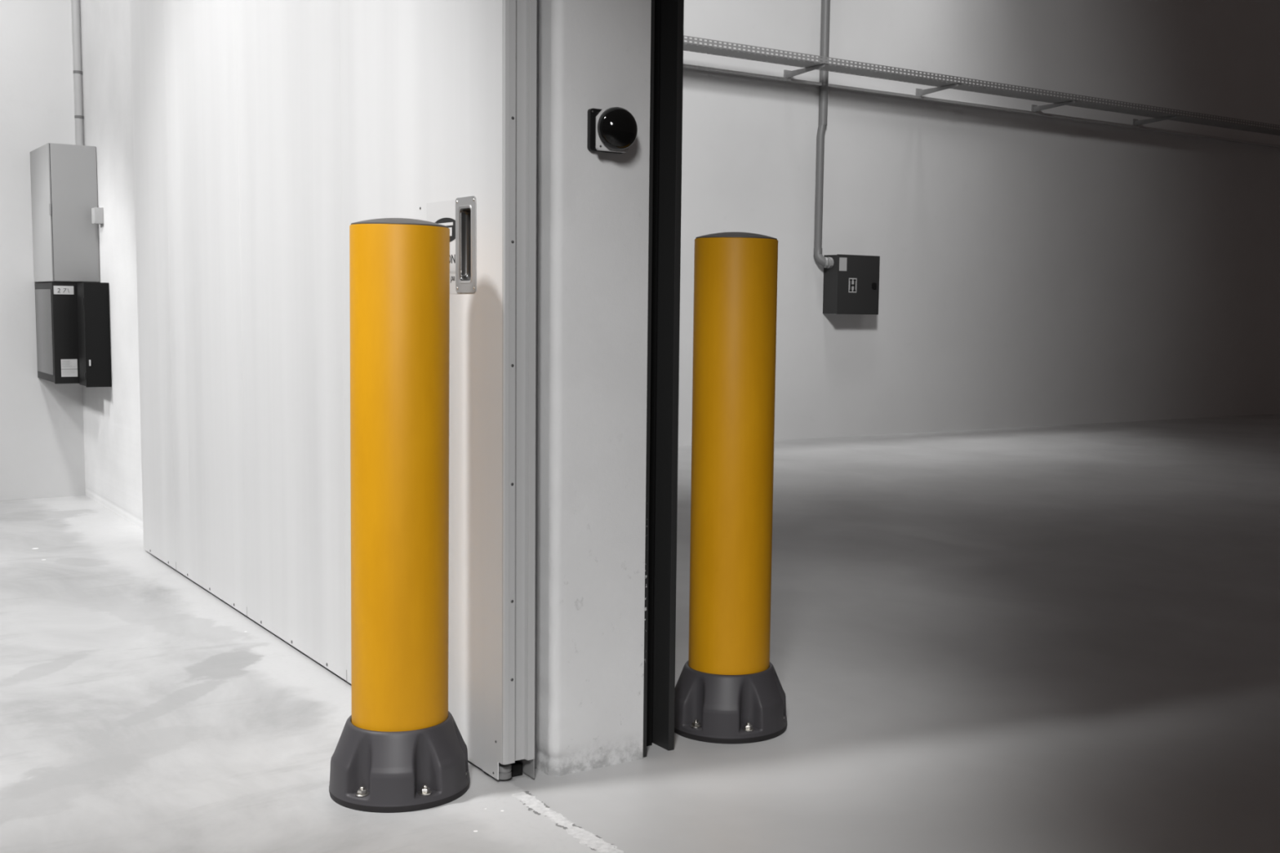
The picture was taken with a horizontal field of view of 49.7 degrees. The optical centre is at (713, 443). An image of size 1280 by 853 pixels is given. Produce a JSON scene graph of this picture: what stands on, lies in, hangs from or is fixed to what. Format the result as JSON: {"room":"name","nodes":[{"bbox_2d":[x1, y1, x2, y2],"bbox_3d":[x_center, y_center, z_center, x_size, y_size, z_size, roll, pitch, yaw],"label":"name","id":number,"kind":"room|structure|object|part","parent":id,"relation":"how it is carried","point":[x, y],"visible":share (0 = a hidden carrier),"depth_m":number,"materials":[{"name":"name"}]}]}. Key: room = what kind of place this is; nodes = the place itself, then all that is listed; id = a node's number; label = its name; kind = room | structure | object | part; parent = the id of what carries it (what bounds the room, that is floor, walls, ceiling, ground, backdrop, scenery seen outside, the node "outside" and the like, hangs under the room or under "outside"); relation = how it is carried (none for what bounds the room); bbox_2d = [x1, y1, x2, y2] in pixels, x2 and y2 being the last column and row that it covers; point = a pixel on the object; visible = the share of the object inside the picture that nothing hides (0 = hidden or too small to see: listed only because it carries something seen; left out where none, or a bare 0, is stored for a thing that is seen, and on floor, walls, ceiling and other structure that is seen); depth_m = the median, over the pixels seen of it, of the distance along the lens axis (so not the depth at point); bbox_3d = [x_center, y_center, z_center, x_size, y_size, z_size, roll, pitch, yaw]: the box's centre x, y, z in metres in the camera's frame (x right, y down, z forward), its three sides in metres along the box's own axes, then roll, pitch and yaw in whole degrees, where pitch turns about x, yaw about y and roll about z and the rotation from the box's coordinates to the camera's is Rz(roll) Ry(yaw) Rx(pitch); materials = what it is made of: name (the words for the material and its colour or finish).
{"room":"warehouse","nodes":[
{"label":"warehouse","id":0,"kind":"room"},
{"bbox_2d":[0,0,85,500],"bbox_3d":[-6.655,-1.658,4.503,8.356,4.200,0.250,-3,7,-35],"label":"wall","id":1,"kind":"structure","parent":0,"point":[42,435],"depth_m":6.74,"materials":[{"name":"white paint"}]},
{"bbox_2d":[30,142,99,282],"bbox_3d":[-3.108,-1.090,6.584,0.206,0.629,0.509,-3,7,-35],"label":"electrical box","id":2,"kind":"object","parent":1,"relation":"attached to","point":[64,177],"visible":0.93,"depth_m":6.39,"materials":[{"name":"grey metal"}]},
{"bbox_2d":[71,0,651,776],"bbox_3d":[-1.860,-1.644,5.128,0.228,4.200,5.752,-3,7,-35],"label":"wall","id":3,"kind":"structure","parent":0,"point":[593,206],"depth_m":2.92,"materials":[{"name":"paint"}]},
{"bbox_2d":[34,281,79,383],"bbox_3d":[-3.118,-0.541,6.643,0.205,0.472,0.501,-3,7,-35],"label":"box","id":4,"kind":"object","parent":3,"relation":"attached to","point":[55,302],"visible":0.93,"depth_m":6.43,"materials":[{"name":"black metal"}]},
{"bbox_2d":[71,0,84,145],"bbox_3d":[-3.034,-2.255,6.538,0.040,1.700,0.039,-3,7,-35],"label":"conduit","id":5,"kind":"object","parent":3,"relation":"attached to","point":[77,72],"visible":0.84,"depth_m":6.57,"materials":[{"name":"grey metal"}]},
{"bbox_2d":[76,282,111,386],"bbox_3d":[-2.876,-0.507,6.381,0.112,0.478,0.204,-3,7,-35],"label":"switch box","id":6,"kind":"object","parent":3,"relation":"attached to","point":[92,298],"visible":1,"depth_m":6.31,"materials":[{"name":"black metal"}]},
{"bbox_2d":[91,207,103,224],"bbox_3d":[-2.850,-1.055,6.367,0.038,0.073,0.075,-3,7,-35],"label":"junction box","id":7,"kind":"object","parent":3,"relation":"attached to","point":[97,213],"visible":1,"depth_m":6.34,"materials":[{"name":"grey plastic"}]},
{"bbox_2d":[129,0,537,780],"bbox_3d":[-1.298,-0.924,4.035,0.077,3.000,3.196,-3,7,-35],"label":"door","id":8,"kind":"structure","parent":3,"relation":"in","point":[264,130],"depth_m":3.68,"materials":[{"name":"grey metal"}]},
{"bbox_3d":[-0.521,-0.418,2.891,0.004,0.200,0.098,-3,7,-35],"label":"handle plate","id":9,"kind":"part","parent":8,"relation":"part of","materials":[{"name":"silver metal"}]},
{"bbox_2d":[534,0,538,768],"bbox_3d":[-0.392,-0.792,2.856,0.028,3.000,0.070,-3,7,-35],"label":"trim","id":10,"kind":"structure","parent":3,"relation":"attached to","point":[537,40],"depth_m":2.90,"materials":[{"name":"grey paint"}]},
{"bbox_2d":[586,106,637,153],"bbox_3d":[-0.202,-0.646,2.827,0.088,0.089,0.079,-3,7,-35],"label":"button","id":11,"kind":"object","parent":3,"relation":"attached to","point":[614,130],"visible":1,"depth_m":2.80,"materials":[{"name":"black plastic"}]},
{"bbox_2d":[643,0,684,757],"bbox_3d":[-0.136,-0.901,2.985,0.093,3.200,0.133,-3,7,-35],"label":"trim","id":12,"kind":"structure","parent":3,"relation":"attached to","point":[667,18],"depth_m":3.05,"materials":[{"name":"black metal"}]},
{"bbox_2d":[0,413,1279,852],"bbox_3d":[3.753,0.713,4.301,25.000,0.150,14.600,-3,7,-35],"label":"floor","id":13,"kind":"structure","parent":0,"point":[1055,638],"depth_m":3.66,"materials":[{"name":"concrete"}]},
{"bbox_2d":[328,217,470,813],"bbox_3d":[-0.639,0.132,2.791,0.284,1.166,0.284,-4,8,-43],"label":"bollard","id":14,"kind":"object","parent":13,"relation":"on","point":[400,748],"visible":1,"depth_m":2.71,"materials":[{"name":"yellow plastic"}]},
{"bbox_2d":[674,231,786,743],"bbox_3d":[0.043,0.093,3.252,0.284,1.174,0.284,-2,6,-26],"label":"bollard","id":15,"kind":"object","parent":13,"relation":"on","point":[729,690],"visible":0.98,"depth_m":3.17,"materials":[{"name":"yellow plastic"}]},
{"bbox_2d":[678,0,1279,445],"bbox_3d":[3.221,-2.276,12.296,16.500,4.200,0.250,-3,7,-35],"label":"wall","id":16,"kind":"structure","parent":0,"point":[1035,271],"depth_m":11.64,"materials":[{"name":"white paint"}]},
{"bbox_2d":[783,63,827,78],"bbox_3d":[0.673,-2.718,10.027,0.060,0.064,0.460,-3,7,-35],"label":"bracket","id":17,"kind":"object","parent":16,"relation":"attached to","point":[787,73],"visible":1,"depth_m":10.06,"materials":[{"name":"silver metal"}]},
{"bbox_3d":[0.545,-2.738,10.210,0.060,0.064,0.012,-3,7,-35],"label":"wall plate","id":18,"kind":"part","parent":17,"relation":"part of","materials":[{"name":"silver metal"}]},
{"bbox_2d":[683,35,1279,135],"bbox_3d":[2.601,-2.847,11.215,13.700,0.047,0.236,-3,7,-35],"label":"cable tray","id":19,"kind":"object","parent":17,"relation":"on","point":[712,50],"visible":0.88,"depth_m":10.65,"materials":[{"name":"silver metal"}]},
{"bbox_2d":[813,0,833,268],"bbox_3d":[0.851,-2.729,10.358,0.118,2.790,0.122,-3,7,-35],"label":"conduit","id":20,"kind":"object","parent":16,"relation":"attached to","point":[827,262],"visible":1,"depth_m":10.39,"materials":[{"name":"grey metal"}]},
{"bbox_2d":[822,253,879,315],"bbox_3d":[1.065,-1.228,10.635,0.420,0.452,0.184,-3,7,-35],"label":"electrical box","id":21,"kind":"object","parent":16,"relation":"attached to","point":[851,286],"visible":1,"depth_m":10.55,"materials":[{"name":"grey metal"}]},
{"bbox_3d":[1.062,-1.213,10.534,0.080,0.110,0.001,-3,7,-35],"label":"letter plate","id":22,"kind":"part","parent":21,"relation":"part of","materials":[{"name":"white plastic"}]},
{"bbox_2d":[915,83,960,96],"bbox_3d":[1.762,-2.776,10.783,0.060,0.064,0.460,-3,7,-35],"label":"bracket","id":23,"kind":"object","parent":16,"relation":"attached to","point":[920,92],"visible":1,"depth_m":10.82,"materials":[{"name":"silver metal"}]},
{"bbox_2d":[1031,100,1075,111],"bbox_3d":[2.857,-2.834,11.544,0.060,0.064,0.460,-3,7,-35],"label":"bracket","id":24,"kind":"object","parent":16,"relation":"attached to","point":[1034,108],"visible":1,"depth_m":11.58,"materials":[{"name":"silver metal"}]},
{"bbox_2d":[1133,115,1178,125],"bbox_3d":[3.951,-2.892,12.304,0.060,0.064,0.460,-3,7,-35],"label":"bracket","id":25,"kind":"object","parent":16,"relation":"attached to","point":[1135,122],"visible":1,"depth_m":12.34,"materials":[{"name":"silver metal"}]}
]}

